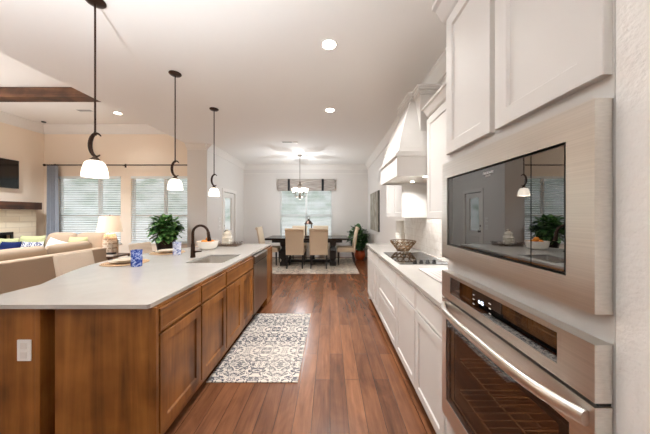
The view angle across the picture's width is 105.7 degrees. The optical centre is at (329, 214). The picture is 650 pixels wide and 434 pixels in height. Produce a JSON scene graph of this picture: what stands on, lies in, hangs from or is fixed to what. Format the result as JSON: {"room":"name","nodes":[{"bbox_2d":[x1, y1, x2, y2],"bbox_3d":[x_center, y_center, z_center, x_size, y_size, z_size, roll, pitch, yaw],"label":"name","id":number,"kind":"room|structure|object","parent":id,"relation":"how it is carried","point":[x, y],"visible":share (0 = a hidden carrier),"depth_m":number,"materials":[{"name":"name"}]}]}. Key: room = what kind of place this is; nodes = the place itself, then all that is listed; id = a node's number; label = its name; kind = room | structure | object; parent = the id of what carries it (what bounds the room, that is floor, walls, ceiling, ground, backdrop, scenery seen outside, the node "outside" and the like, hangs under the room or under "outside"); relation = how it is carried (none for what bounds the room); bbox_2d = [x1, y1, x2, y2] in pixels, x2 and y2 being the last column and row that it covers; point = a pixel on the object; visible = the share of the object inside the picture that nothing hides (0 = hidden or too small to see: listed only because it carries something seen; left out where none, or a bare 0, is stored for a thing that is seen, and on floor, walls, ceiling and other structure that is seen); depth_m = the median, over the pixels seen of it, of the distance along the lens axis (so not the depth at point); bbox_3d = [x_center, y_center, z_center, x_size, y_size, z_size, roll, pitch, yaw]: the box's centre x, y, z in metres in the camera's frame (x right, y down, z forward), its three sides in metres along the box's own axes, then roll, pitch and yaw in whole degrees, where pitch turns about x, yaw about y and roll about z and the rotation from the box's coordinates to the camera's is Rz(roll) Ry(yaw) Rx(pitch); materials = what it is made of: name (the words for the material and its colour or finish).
{"room":"kitchen","nodes":[
{"label":"kitchen","id":0,"kind":"room"},
{"bbox_2d":[0,122,43,235],"bbox_3d":[-7.165,-0.390,1.825,0.150,3.600,8.850,0,0,0],"label":"wall","id":1,"kind":"structure","parent":0,"point":[25,146],"depth_m":5.75,"materials":[{"name":"beige paint"}]},
{"bbox_2d":[0,158,18,188],"bbox_3d":[-7.056,-0.895,5.000,0.066,0.630,1.120,0,0,0],"label":"television","id":2,"kind":"object","parent":1,"relation":"attached to","point":[9,169],"visible":1,"depth_m":5.39,"materials":[{"name":"black paint"}]},
{"bbox_2d":[0,111,43,133],"bbox_3d":[-7.025,-2.090,1.750,0.130,0.200,8.700,0,0,0],"label":"trim","id":3,"kind":"structure","parent":1,"relation":"attached to","point":[7,118],"depth_m":5.59,"materials":[{"name":"white paint"}]},
{"bbox_2d":[0,52,144,123],"bbox_3d":[-5.285,-2.250,1.825,3.910,0.120,8.850,0,0,0],"label":"ceiling","id":4,"kind":"structure","parent":0,"point":[13,73],"depth_m":5.04,"materials":[{"name":"white paint"}]},
{"bbox_2d":[0,87,100,101],"bbox_3d":[-5.210,-2.107,4.327,3.760,0.166,0.214,0,0,0],"label":"beam","id":5,"kind":"structure","parent":4,"relation":"attached to","point":[7,94],"depth_m":4.22,"materials":[{"name":"brown wood"}]},
{"bbox_2d":[74,109,93,111],"bbox_3d":[-5.150,-2.186,5.170,0.340,0.007,0.140,0,0,0],"label":"ceiling vent","id":6,"kind":"object","parent":4,"relation":"in","point":[79,110],"visible":0.92,"depth_m":5.17,"materials":[{"name":"white plastic"}]},
{"bbox_2d":[43,124,186,257],"bbox_3d":[-5.210,-0.390,6.110,3.760,3.600,0.280,0,0,0],"label":"wall","id":7,"kind":"structure","parent":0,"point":[58,148],"depth_m":6.10,"materials":[{"name":"beige paint"}]},
{"bbox_2d":[58,176,120,242],"bbox_3d":[-5.980,-0.121,6.113,1.556,1.650,0.058,0,0,0],"label":"window blind","id":8,"kind":"object","parent":7,"relation":"attached to","point":[59,177],"visible":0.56,"depth_m":6.11,"materials":[{"name":"white"}]},
{"bbox_2d":[59,179,121,243],"bbox_3d":[-5.980,-0.107,6.140,1.640,1.685,0.140,0,0,0],"label":"window","id":9,"kind":"structure","parent":7,"relation":"attached to","point":[60,180],"depth_m":6.15,"materials":[{"name":"white paint"}]},
{"bbox_2d":[43,164,186,167],"bbox_3d":[-5.178,-1.207,6.035,3.635,0.090,0.129,0,0,0],"label":"curtain rod","id":10,"kind":"object","parent":7,"relation":"attached to","point":[125,165],"visible":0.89,"depth_m":5.99,"materials":[{"name":"brown metal"}]},
{"bbox_2d":[46,165,58,238],"bbox_3d":[-6.760,0.083,6.000,0.290,2.615,0.114,0,0,0],"label":"curtain","id":11,"kind":"object","parent":10,"relation":"hanging from","point":[52,219],"visible":0.72,"depth_m":5.98,"materials":[{"name":"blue fabric"}]},
{"bbox_2d":[129,179,186,243],"bbox_3d":[-4.165,-0.107,6.140,1.610,1.685,0.140,0,0,0],"label":"window","id":12,"kind":"structure","parent":7,"relation":"attached to","point":[133,180],"depth_m":6.15,"materials":[{"name":"white paint"}]},
{"bbox_2d":[131,176,186,242],"bbox_3d":[-4.165,-0.121,6.113,1.526,1.650,0.058,0,0,0],"label":"window blind","id":13,"kind":"object","parent":7,"relation":"attached to","point":[132,177],"visible":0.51,"depth_m":6.10,"materials":[{"name":"white"}]},
{"bbox_2d":[187,150,243,247],"bbox_3d":[-3.100,-0.390,7.030,0.460,3.600,2.580,0,0,0],"label":"wall","id":14,"kind":"structure","parent":0,"point":[203,209],"depth_m":5.86,"materials":[{"name":"white paint"}]},
{"bbox_2d":[184,143,206,149],"bbox_3d":[-3.100,-1.575,5.685,0.460,0.130,0.110,0,0,0],"label":"trim","id":15,"kind":"structure","parent":14,"relation":"attached to","point":[190,146],"depth_m":5.68,"materials":[{"name":"white paint"}]},
{"bbox_2d":[207,144,245,168],"bbox_3d":[-2.815,-1.575,6.955,0.110,0.130,2.430,0,0,0],"label":"trim","id":16,"kind":"structure","parent":14,"relation":"attached to","point":[210,147],"depth_m":6.58,"materials":[{"name":"white paint"}]},
{"bbox_2d":[224,192,233,243],"bbox_3d":[-2.885,0.396,7.030,0.121,2.008,0.776,0,0,0],"label":"door","id":17,"kind":"structure","parent":14,"relation":"in","point":[226,195],"depth_m":7.27,"materials":[{"name":"white paint"}]},
{"bbox_2d":[222,188,236,243],"bbox_3d":[-2.861,0.350,7.030,0.018,2.120,0.980,0,0,0],"label":"trim","id":18,"kind":"structure","parent":14,"relation":"attached to","point":[223,189],"depth_m":7.05,"materials":[{"name":"white paint"}]},
{"bbox_2d":[0,0,445,163],"bbox_3d":[-0.965,-1.700,2.860,4.730,0.120,10.920,0,0,0],"label":"ceiling","id":19,"kind":"structure","parent":0,"point":[263,64],"depth_m":2.62,"materials":[{"name":"white paint"}]},
{"bbox_2d":[80,0,108,177],"bbox_3d":[-1.800,-0.964,1.885,0.160,1.351,0.160,0,0,0],"label":"pendant light","id":20,"kind":"object","parent":19,"relation":"hanging from","point":[94,167],"visible":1,"depth_m":1.88,"materials":[{"name":"white glass"}]},
{"bbox_2d":[167,70,182,189],"bbox_3d":[-1.800,-0.964,2.860,0.160,1.351,0.160,0,0,0],"label":"pendant light","id":21,"kind":"object","parent":19,"relation":"hanging from","point":[174,183],"visible":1,"depth_m":2.85,"materials":[{"name":"white glass"}]},
{"bbox_2d":[208,107,219,195],"bbox_3d":[-1.800,-0.964,3.820,0.160,1.351,0.160,0,0,0],"label":"pendant light","id":22,"kind":"object","parent":19,"relation":"hanging from","point":[213,191],"visible":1,"depth_m":3.81,"materials":[{"name":"white glass"}]},
{"bbox_2d":[292,154,308,199],"bbox_3d":[-0.832,-1.020,6.795,0.474,1.239,0.461,0,0,0],"label":"chandelier","id":23,"kind":"object","parent":19,"relation":"hanging from","point":[294,189],"visible":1,"depth_m":6.75,"materials":[{"name":"silver metal"}]},
{"bbox_2d":[320,38,337,50],"bbox_3d":[-0.010,-1.636,2.370,0.170,0.006,0.170,0,0,0],"label":"recessed light","id":24,"kind":"object","parent":19,"relation":"in","point":[328,44],"visible":1,"depth_m":2.37,"materials":[{"name":"white plastic"}]},
{"bbox_2d":[325,108,334,112],"bbox_3d":[0.000,-1.636,3.860,0.170,0.006,0.170,0,0,0],"label":"recessed light","id":25,"kind":"object","parent":19,"relation":"in","point":[329,110],"visible":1,"depth_m":3.86,"materials":[{"name":"white plastic"}]},
{"bbox_2d":[164,257,435,433],"bbox_3d":[-2.920,1.440,2.860,8.640,0.060,10.920,0,0,0],"label":"floor","id":26,"kind":"structure","parent":0,"point":[353,379],"depth_m":2.02,"materials":[{"name":"brown wood"}]},
{"bbox_2d":[0,201,41,238],"bbox_3d":[-6.955,0.565,4.590,0.269,1.690,2.480,0,0,0],"label":"fireplace","id":27,"kind":"object","parent":26,"relation":"on","point":[17,219],"visible":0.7,"depth_m":5.44,"materials":[{"name":"beige stone"}]},
{"bbox_2d":[0,309,54,433],"bbox_3d":[-1.788,0.965,1.438,0.485,0.890,0.125,0,0,0],"label":"panel","id":28,"kind":"object","parent":26,"relation":"on","point":[27,336],"visible":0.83,"depth_m":1.38,"materials":[{"name":"brown wood"}]},
{"bbox_2d":[20,343,26,358],"bbox_3d":[-1.715,0.762,1.376,0.036,0.088,0.002,0,0,0],"label":"socket","id":29,"kind":"object","parent":28,"relation":"attached to","point":[23,346],"depth_m":1.38,"materials":[{"name":"white paint"}]},
{"bbox_2d":[17,340,31,360],"bbox_3d":[-1.715,0.762,1.380,0.078,0.120,0.007,0,0,0],"label":"outlet plate","id":30,"kind":"object","parent":28,"relation":"attached to","point":[24,347],"depth_m":1.38,"materials":[{"name":"white plastic"}]},
{"bbox_2d":[0,241,105,293],"bbox_3d":[-4.595,0.942,3.415,0.890,0.935,2.330,0,0,0],"label":"sofa","id":31,"kind":"object","parent":26,"relation":"on","point":[23,267],"visible":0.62,"depth_m":3.48,"materials":[{"name":"fabric"}]},
{"bbox_2d":[0,246,46,260],"bbox_3d":[-4.475,0.708,3.500,0.285,0.467,0.707,0,0,0],"label":"cushion","id":32,"kind":"object","parent":31,"relation":"on","point":[32,251],"depth_m":3.48,"materials":[{"name":"fabric"}]},
{"bbox_2d":[45,241,91,254],"bbox_3d":[-4.475,0.708,4.217,0.285,0.467,0.707,0,0,0],"label":"cushion","id":33,"kind":"object","parent":31,"relation":"on","point":[79,245],"depth_m":4.10,"materials":[{"name":"fabric"}]},
{"bbox_2d":[53,250,94,276],"bbox_3d":[-2.583,0.916,2.700,0.496,0.987,0.410,0,0,0],"label":"bar stool","id":34,"kind":"object","parent":26,"relation":"on","point":[65,263],"visible":0.15,"depth_m":2.64,"materials":[{"name":"beige fabric"}]},
{"bbox_2d":[44,232,117,260],"bbox_3d":[-5.790,0.896,5.080,2.120,1.028,0.880,0,0,0],"label":"sofa","id":35,"kind":"object","parent":26,"relation":"on","point":[94,238],"visible":0.19,"depth_m":5.17,"materials":[{"name":"fabric"}]},
{"bbox_2d":[0,238,18,243],"bbox_3d":[-6.620,0.712,5.020,0.460,0.453,0.185,0,0,0],"label":"throw pillow","id":36,"kind":"object","parent":35,"relation":"on","point":[15,239],"visible":0.22,"depth_m":5.01,"materials":[{"name":"green fabric"}]},
{"bbox_2d":[0,242,21,249],"bbox_3d":[-6.300,0.736,4.836,0.400,0.404,0.161,0,0,0],"label":"throw pillow","id":37,"kind":"object","parent":35,"relation":"on","point":[4,245],"visible":0.34,"depth_m":4.81,"materials":[{"name":"blue fabric"}]},
{"bbox_2d":[20,242,43,247],"bbox_3d":[-5.850,0.736,4.816,0.420,0.404,0.161,0,0,0],"label":"throw pillow","id":38,"kind":"object","parent":35,"relation":"on","point":[24,244],"visible":0.18,"depth_m":4.80,"materials":[{"name":"white fabric"}]},
{"bbox_2d":[19,236,45,244],"bbox_3d":[-6.290,0.692,5.173,0.540,0.492,0.171,0,0,0],"label":"throw pillow","id":39,"kind":"object","parent":35,"relation":"on","point":[22,239],"visible":0.3,"depth_m":5.16,"materials":[{"name":"green fabric"}]},
{"bbox_2d":[45,238,66,246],"bbox_3d":[-5.560,0.721,4.958,0.487,0.520,0.168,0,0,0],"label":"throw pillow","id":40,"kind":"object","parent":35,"relation":"on","point":[51,241],"visible":0.19,"depth_m":4.94,"materials":[{"name":"white fabric"}]},
{"bbox_2d":[46,232,77,243],"bbox_3d":[-5.700,0.660,5.234,0.620,0.556,0.246,0,0,0],"label":"cushion","id":41,"kind":"object","parent":35,"relation":"on","point":[61,236],"depth_m":5.17,"materials":[{"name":"fabric"}]},
{"bbox_2d":[68,237,87,241],"bbox_3d":[-5.140,0.697,4.992,0.380,0.483,0.170,0,0,0],"label":"throw pillow","id":42,"kind":"object","parent":35,"relation":"on","point":[71,239],"visible":0.2,"depth_m":4.99,"materials":[{"name":"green fabric"}]},
{"bbox_2d":[76,232,105,247],"bbox_3d":[-5.070,0.660,5.234,0.660,0.556,0.246,0,0,0],"label":"cushion","id":43,"kind":"object","parent":35,"relation":"on","point":[94,238],"depth_m":5.16,"materials":[{"name":"fabric"}]},
{"bbox_2d":[106,253,129,259],"bbox_3d":[-4.400,1.107,4.920,0.480,0.605,0.500,0,0,0],"label":"end table","id":44,"kind":"object","parent":26,"relation":"on","point":[118,254],"visible":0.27,"depth_m":4.95,"materials":[{"name":"brown wood"}]},
{"bbox_2d":[96,215,122,252],"bbox_3d":[-4.420,0.403,4.940,0.410,0.804,0.410,0,0,0],"label":"table lamp","id":45,"kind":"object","parent":44,"relation":"on","point":[106,224],"visible":0.84,"depth_m":4.84,"materials":[{"name":"white fabric"}]},
{"bbox_2d":[55,283,200,433],"bbox_3d":[-1.256,0.965,1.617,0.573,0.890,0.483,0,0,0],"label":"base cabinet","id":46,"kind":"object","parent":26,"relation":"on","point":[118,371],"visible":0.87,"depth_m":1.38,"materials":[{"name":"brown wood"}]},
{"bbox_2d":[128,242,152,255],"bbox_3d":[-2.583,0.916,3.640,0.496,0.987,0.410,0,0,0],"label":"bar stool","id":47,"kind":"object","parent":26,"relation":"on","point":[146,246],"visible":0.09,"depth_m":3.65,"materials":[{"name":"beige fabric"}]},
{"bbox_2d":[199,270,225,386],"bbox_3d":[-1.256,0.965,2.085,0.573,0.890,0.448,0,0,0],"label":"base cabinet","id":48,"kind":"object","parent":26,"relation":"on","point":[213,290],"visible":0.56,"depth_m":2.05,"materials":[{"name":"brown wood"}]},
{"bbox_2d":[225,256,252,352],"bbox_3d":[-1.256,0.965,2.715,0.573,0.890,0.807,0,0,0],"label":"base cabinet","id":49,"kind":"object","parent":26,"relation":"on","point":[239,278],"visible":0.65,"depth_m":2.63,"materials":[{"name":"brown wood"}]},
{"bbox_2d":[0,244,270,308],"bbox_3d":[-1.702,0.507,2.765,1.416,0.023,2.829,0,0,0],"label":"countertop","id":50,"kind":"structure","parent":49,"relation":"on","point":[161,278],"depth_m":1.74,"materials":[{"name":"white stone"}]},
{"bbox_2d":[99,259,149,266],"bbox_3d":[-2.100,0.493,2.530,0.400,0.006,0.400,0,0,0],"label":"placemat","id":51,"kind":"object","parent":50,"relation":"on","point":[106,264],"visible":0.51,"depth_m":2.41,"materials":[{"name":"beige wicker"}]},
{"bbox_2d":[108,260,130,263],"bbox_3d":[-2.100,0.480,2.530,0.274,0.019,0.274,0,0,0],"label":"dinner plate","id":52,"kind":"object","parent":51,"relation":"on","point":[111,261],"visible":0.41,"depth_m":2.46,"materials":[{"name":"beige ceramic"}]},
{"bbox_2d":[113,257,130,261],"bbox_3d":[-2.100,0.469,2.530,0.204,0.023,0.204,0,0,0],"label":"salad plate","id":53,"kind":"object","parent":52,"relation":"on","point":[128,259],"visible":0.73,"depth_m":2.52,"materials":[{"name":"beige ceramic"}]},
{"bbox_2d":[130,249,142,266],"bbox_3d":[-1.855,0.417,2.360,0.095,0.156,0.095,0,0,0],"label":"tumbler","id":54,"kind":"object","parent":50,"relation":"on","point":[136,260],"visible":1,"depth_m":2.33,"materials":[{"name":"blue ceramic"}]},
{"bbox_2d":[144,214,184,250],"bbox_3d":[-3.649,0.396,5.460,0.714,0.828,0.768,0,0,15],"label":"potted plant","id":55,"kind":"object","parent":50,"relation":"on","point":[168,230],"visible":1,"depth_m":5.30,"materials":[{"name":"green plant"}]},
{"bbox_2d":[149,250,184,254],"bbox_3d":[-2.110,0.493,3.200,0.400,0.006,0.400,0,0,0],"label":"placemat","id":56,"kind":"object","parent":50,"relation":"on","point":[182,251],"visible":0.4,"depth_m":3.09,"materials":[{"name":"beige wicker"}]},
{"bbox_3d":[-2.110,0.480,3.200,0.274,0.019,0.274,0,0,0],"label":"dinner plate","id":57,"kind":"object","parent":56,"relation":"on","visible":0},
{"bbox_2d":[158,249,172,251],"bbox_3d":[-2.110,0.469,3.200,0.204,0.023,0.204,0,0,0],"label":"salad plate","id":58,"kind":"object","parent":57,"relation":"on","point":[162,250],"visible":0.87,"depth_m":3.20,"materials":[{"name":"beige ceramic"}]},
{"bbox_2d":[172,242,180,254],"bbox_3d":[-1.885,0.417,3.030,0.095,0.156,0.095,0,0,0],"label":"tumbler","id":59,"kind":"object","parent":50,"relation":"on","point":[176,245],"visible":1,"depth_m":2.99,"materials":[{"name":"white ceramic"}]},
{"bbox_2d":[190,224,210,257],"bbox_3d":[-1.492,0.305,2.844,0.240,0.382,0.054,0,0,0],"label":"kitchen faucet","id":60,"kind":"object","parent":50,"relation":"on","point":[193,251],"visible":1,"depth_m":2.83,"materials":[{"name":"brown metal"}]},
{"bbox_2d":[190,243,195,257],"bbox_3d":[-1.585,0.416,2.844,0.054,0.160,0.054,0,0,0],"label":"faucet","id":61,"kind":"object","parent":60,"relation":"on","point":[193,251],"depth_m":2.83,"materials":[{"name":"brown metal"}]},
{"bbox_2d":[196,240,218,249],"bbox_3d":[-1.750,0.436,3.520,0.284,0.118,0.284,0,0,0],"label":"fruit bowl","id":62,"kind":"object","parent":50,"relation":"on","point":[201,245],"visible":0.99,"depth_m":3.42,"materials":[{"name":"white ceramic"}]},
{"bbox_2d":[192,256,236,267],"bbox_3d":[-1.295,0.608,2.785,0.414,0.175,0.554,0,0,0],"label":"sink","id":63,"kind":"object","parent":50,"relation":"in","point":[212,259],"visible":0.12,"depth_m":3.05,"materials":[{"name":"silver metal"}]},
{"bbox_2d":[218,241,241,245],"bbox_3d":[-1.620,0.467,3.930,0.374,0.058,0.254,0,0,0],"label":"wire tray","id":64,"kind":"object","parent":50,"relation":"on","point":[239,242],"visible":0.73,"depth_m":3.94,"materials":[{"name":"brown metal"}]},
{"bbox_2d":[222,229,232,244],"bbox_3d":[-1.640,0.358,3.930,0.160,0.254,0.160,0,0,0],"label":"glass jar","id":65,"kind":"object","parent":64,"relation":"in","point":[227,237],"visible":0.98,"depth_m":3.88,"materials":[{"name":"beige glass"}]},
{"bbox_2d":[248,249,267,322],"bbox_3d":[-1.226,0.970,3.443,0.548,0.880,0.630,0,0,0],"label":"dishwasher","id":66,"kind":"object","parent":26,"relation":"on","point":[259,268],"visible":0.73,"depth_m":3.36,"materials":[{"name":"grey metal"}]},
{"bbox_2d":[206,314,310,382],"bbox_3d":[-0.655,1.405,2.770,0.770,0.008,1.420,0,0,0],"label":"runner rug","id":67,"kind":"object","parent":26,"relation":"on","point":[270,349],"visible":1,"depth_m":2.50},
{"bbox_2d":[261,246,271,306],"bbox_3d":[-1.256,0.965,3.954,0.573,0.890,0.372,0,0,0],"label":"base cabinet","id":68,"kind":"object","parent":26,"relation":"on","point":[269,256],"visible":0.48,"depth_m":3.98,"materials":[{"name":"brown wood"}]},
{"bbox_2d":[272,258,358,273],"bbox_3d":[-0.620,1.405,6.880,2.640,0.008,2.100,0,0,0],"label":"area rug","id":69,"kind":"object","parent":26,"relation":"on","point":[346,265],"visible":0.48,"depth_m":6.50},
{"bbox_2d":[255,227,280,264],"bbox_3d":[-1.746,0.876,6.980,0.611,1.048,0.470,0,0,0],"label":"dining chair","id":70,"kind":"object","parent":69,"relation":"on","point":[260,234],"visible":0.55,"depth_m":6.84,"materials":[{"name":"fabric"}]},
{"bbox_2d":[285,228,305,268],"bbox_3d":[-0.915,0.876,6.554,0.470,1.048,0.611,0,0,0],"label":"dining chair","id":71,"kind":"object","parent":69,"relation":"on","point":[294,237],"visible":1,"depth_m":6.33,"materials":[{"name":"fabric"}]},
{"bbox_2d":[291,226,306,258],"bbox_3d":[-0.950,0.876,7.486,0.470,1.048,0.611,0,0,0],"label":"dining chair","id":72,"kind":"object","parent":69,"relation":"on","point":[303,227],"visible":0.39,"depth_m":7.69,"materials":[{"name":"fabric"}]},
{"bbox_2d":[265,235,348,265],"bbox_3d":[-0.620,1.018,7.000,2.240,0.765,0.920,0,0,0],"label":"dining table","id":73,"kind":"object","parent":69,"relation":"on","point":[332,239],"visible":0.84,"depth_m":6.70,"materials":[{"name":"brown wood"}]},
{"bbox_2d":[304,216,312,236],"bbox_3d":[-0.610,0.340,7.020,0.260,0.590,0.260,0,0,0],"label":"lantern","id":74,"kind":"object","parent":73,"relation":"on","point":[308,221],"visible":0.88,"depth_m":6.93,"materials":[{"name":"brown metal"}]},
{"bbox_2d":[309,228,327,268],"bbox_3d":[-0.295,0.876,6.554,0.470,1.048,0.611,0,0,0],"label":"dining chair","id":75,"kind":"object","parent":69,"relation":"on","point":[318,237],"visible":1,"depth_m":6.33,"materials":[{"name":"fabric"}]},
{"bbox_2d":[313,226,327,258],"bbox_3d":[-0.290,0.876,7.486,0.470,1.048,0.611,0,0,0],"label":"dining chair","id":76,"kind":"object","parent":69,"relation":"on","point":[313,226],"visible":0.21,"depth_m":7.71,"materials":[{"name":"fabric"}]},
{"bbox_2d":[337,227,359,264],"bbox_3d":[0.505,0.876,6.980,0.611,1.048,0.470,0,0,0],"label":"dining chair","id":77,"kind":"object","parent":69,"relation":"on","point":[352,248],"visible":1,"depth_m":6.76,"materials":[{"name":"fabric"}]},
{"bbox_2d":[347,223,369,259],"bbox_3d":[0.861,0.840,7.650,0.719,1.138,0.791,0,0,0],"label":"potted plant","id":78,"kind":"object","parent":26,"relation":"on","point":[359,254],"visible":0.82,"depth_m":7.51,"materials":[{"name":"green plant"}]},
{"bbox_2d":[368,247,371,299],"bbox_3d":[0.938,0.969,3.889,0.620,0.882,0.475,0,0,0],"label":"base cabinet","id":79,"kind":"object","parent":26,"relation":"on","point":[369,249],"visible":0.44,"depth_m":3.90,"materials":[{"name":"white paint"}]},
{"bbox_2d":[372,251,378,313],"bbox_3d":[0.938,0.969,3.420,0.620,0.882,0.458,0,0,0],"label":"base cabinet","id":80,"kind":"object","parent":26,"relation":"on","point":[375,258],"visible":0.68,"depth_m":3.40,"materials":[{"name":"white paint"}]},
{"bbox_2d":[379,257,396,348],"bbox_3d":[0.938,0.969,2.770,0.620,0.882,0.838,0,0,0],"label":"base cabinet","id":81,"kind":"object","parent":26,"relation":"on","point":[387,274],"visible":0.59,"depth_m":2.68,"materials":[{"name":"white paint"}]},
{"bbox_2d":[396,271,416,387],"bbox_3d":[0.938,0.969,2.085,0.620,0.882,0.528,0,0,0],"label":"base cabinet","id":82,"kind":"object","parent":26,"relation":"on","point":[405,291],"visible":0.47,"depth_m":2.05,"materials":[{"name":"white paint"}]},
{"bbox_2d":[415,288,445,433],"bbox_3d":[0.938,0.969,1.585,0.620,0.882,0.469,0,0,0],"label":"base cabinet","id":83,"kind":"object","parent":26,"relation":"on","point":[428,316],"visible":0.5,"depth_m":1.56,"materials":[{"name":"white paint"}]},
{"bbox_2d":[366,244,447,308],"bbox_3d":[0.932,0.511,2.779,0.633,0.030,2.862,0,0,0],"label":"countertop","id":84,"kind":"structure","parent":83,"relation":"on","point":[431,288],"depth_m":2.10,"materials":[{"name":"white stone"}]},
{"bbox_2d":[395,233,404,245],"bbox_3d":[1.100,0.390,3.860,0.153,0.212,0.153,0,0,0],"label":"canister","id":85,"kind":"object","parent":84,"relation":"on","point":[397,235],"visible":0.62,"depth_m":3.80,"materials":[{"name":"white ceramic"}]},
{"bbox_2d":[396,221,404,232],"bbox_3d":[1.100,0.189,3.860,0.135,0.186,0.135,0,0,0],"label":"canister","id":86,"kind":"object","parent":85,"relation":"on","point":[399,224],"visible":1,"depth_m":3.80,"materials":[{"name":"white ceramic"}]},
{"bbox_2d":[390,239,416,251],"bbox_3d":[1.000,0.426,3.370,0.352,0.138,0.352,0,0,-41],"label":"bowl","id":87,"kind":"object","parent":84,"relation":"on","point":[398,248],"visible":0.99,"depth_m":3.31,"materials":[{"name":"brown metal"}]},
{"bbox_2d":[383,252,447,264],"bbox_3d":[0.940,0.476,2.810,0.500,0.038,0.760,0,0,0],"label":"cooktop","id":88,"kind":"object","parent":84,"relation":"in","point":[402,258],"visible":0.98,"depth_m":2.73,"materials":[{"name":"black glass"}]},
{"bbox_2d":[418,268,447,282],"bbox_3d":[0.948,0.490,2.010,0.304,0.012,0.460,0,0,0],"label":"tea towel","id":89,"kind":"object","parent":84,"relation":"on","point":[436,274],"visible":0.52,"depth_m":2.06,"materials":[{"name":"white fabric"}]},
{"bbox_2d":[432,0,615,433],"bbox_3d":[0.909,0.124,0.967,0.678,2.572,0.818,0,0,0],"label":"tall cabinet","id":90,"kind":"object","parent":26,"relation":"on","point":[512,66],"visible":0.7,"depth_m":0.80,"materials":[{"name":"white paint"}]},
{"bbox_2d":[441,270,612,433],"bbox_3d":[0.848,0.673,0.940,0.624,0.753,0.762,0,0,0],"label":"wall oven","id":91,"kind":"object","parent":90,"relation":"in","point":[509,366],"visible":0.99,"depth_m":0.85,"materials":[{"name":"metal"}]},
{"bbox_2d":[442,98,612,314],"bbox_3d":[0.826,-0.018,0.940,0.448,0.493,0.762,0,0,0],"label":"microwave","id":92,"kind":"object","parent":90,"relation":"in","point":[531,208],"visible":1,"depth_m":0.69,"materials":[{"name":"silver metal"}]},
{"bbox_2d":[244,170,367,252],"bbox_3d":[-0.810,-0.115,8.245,4.120,3.050,0.150,0,0,0],"label":"wall","id":93,"kind":"structure","parent":0,"point":[261,193],"depth_m":8.17,"materials":[{"name":"white paint"}]},
{"bbox_2d":[243,164,367,169],"bbox_3d":[-0.810,-1.565,8.115,4.120,0.150,0.110,0,0,0],"label":"trim","id":94,"kind":"structure","parent":93,"relation":"attached to","point":[247,166],"depth_m":8.12,"materials":[{"name":"white paint"}]},
{"bbox_2d":[243,173,367,173],"bbox_3d":[-0.810,-1.353,8.163,4.120,0.025,0.014,0,0,0],"label":"trim","id":95,"kind":"structure","parent":93,"relation":"attached to","point":[243,173],"depth_m":8.16,"materials":[{"name":"white paint"}]},
{"bbox_2d":[280,191,331,233],"bbox_3d":[-0.790,-0.068,8.210,1.800,1.765,0.140,0,0,0],"label":"window","id":96,"kind":"structure","parent":93,"relation":"in","point":[306,200],"depth_m":8.22,"materials":[{"name":"white paint"}]},
{"bbox_2d":[280,194,331,234],"bbox_3d":[-0.790,-0.081,8.183,1.716,1.730,0.058,0,0,0],"label":"window blind","id":97,"kind":"object","parent":96,"relation":"attached to","point":[281,231],"visible":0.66,"depth_m":8.17,"materials":[{"name":"white"}]},
{"bbox_2d":[278,179,334,190],"bbox_3d":[-0.780,-0.970,8.102,1.880,0.390,0.095,0,0,0],"label":"window valance","id":98,"kind":"object","parent":93,"relation":"attached to","point":[283,184],"visible":0.95,"depth_m":8.07,"materials":[{"name":"beige fabric"}]},
{"bbox_2d":[272,253,366,256],"bbox_3d":[-0.810,1.345,8.162,4.120,0.130,0.016,0,0,0],"label":"baseboard","id":99,"kind":"structure","parent":93,"relation":"attached to","point":[273,254],"depth_m":8.15,"materials":[{"name":"white paint"}]},
{"bbox_2d":[368,75,445,243],"bbox_3d":[1.325,-0.115,4.438,0.150,3.050,7.764,0,0,0],"label":"wall","id":100,"kind":"structure","parent":0,"point":[387,232],"depth_m":6.09,"materials":[{"name":"white paint"}]},
{"bbox_2d":[370,190,379,231],"bbox_3d":[1.230,-0.085,6.790,0.036,1.050,1.200,0,0,0],"label":"painting","id":101,"kind":"object","parent":100,"relation":"attached to","point":[374,197],"visible":1,"depth_m":6.55,"materials":[{"name":"grey metal"}]},
{"bbox_2d":[383,149,426,217],"bbox_3d":[1.060,-0.482,3.572,0.377,1.045,0.895,0,0,0],"label":"upper cabinet","id":102,"kind":"object","parent":100,"relation":"attached to","point":[402,201],"visible":0.39,"depth_m":3.12,"materials":[{"name":"white paint"}]},
{"bbox_2d":[365,48,445,168],"bbox_3d":[1.195,-1.575,4.365,0.110,0.130,7.610,0,0,0],"label":"trim","id":103,"kind":"structure","parent":100,"relation":"attached to","point":[437,72],"depth_m":2.92,"materials":[{"name":"white paint"}]},
{"bbox_2d":[379,84,442,184],"bbox_3d":[0.935,-0.813,2.730,0.623,0.890,0.786,0,0,0],"label":"range hood","id":104,"kind":"object","parent":100,"relation":"attached to","point":[405,159],"visible":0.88,"depth_m":2.41,"materials":[{"name":"white paint"}]},
{"bbox_2d":[405,218,447,260],"bbox_3d":[1.244,0.052,2.699,0.011,0.885,2.702,0,0,0],"label":"backsplash","id":105,"kind":"structure","parent":100,"relation":"attached to","point":[427,232],"depth_m":3.16,"materials":[{"name":"tile"}]},
{"bbox_2d":[422,81,447,218],"bbox_3d":[1.060,-0.482,1.843,0.377,1.045,0.985,0,0,0],"label":"upper cabinet","id":106,"kind":"object","parent":100,"relation":"attached to","point":[435,108],"visible":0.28,"depth_m":2.14,"materials":[{"name":"white paint"}]},
{"bbox_2d":[616,0,649,433],"bbox_3d":[1.022,-0.115,-1.022,0.755,3.050,3.156,0,0,0],"label":"wall","id":107,"kind":"structure","parent":0,"point":[632,16],"depth_m":0.53,"materials":[{"name":"white paint"}]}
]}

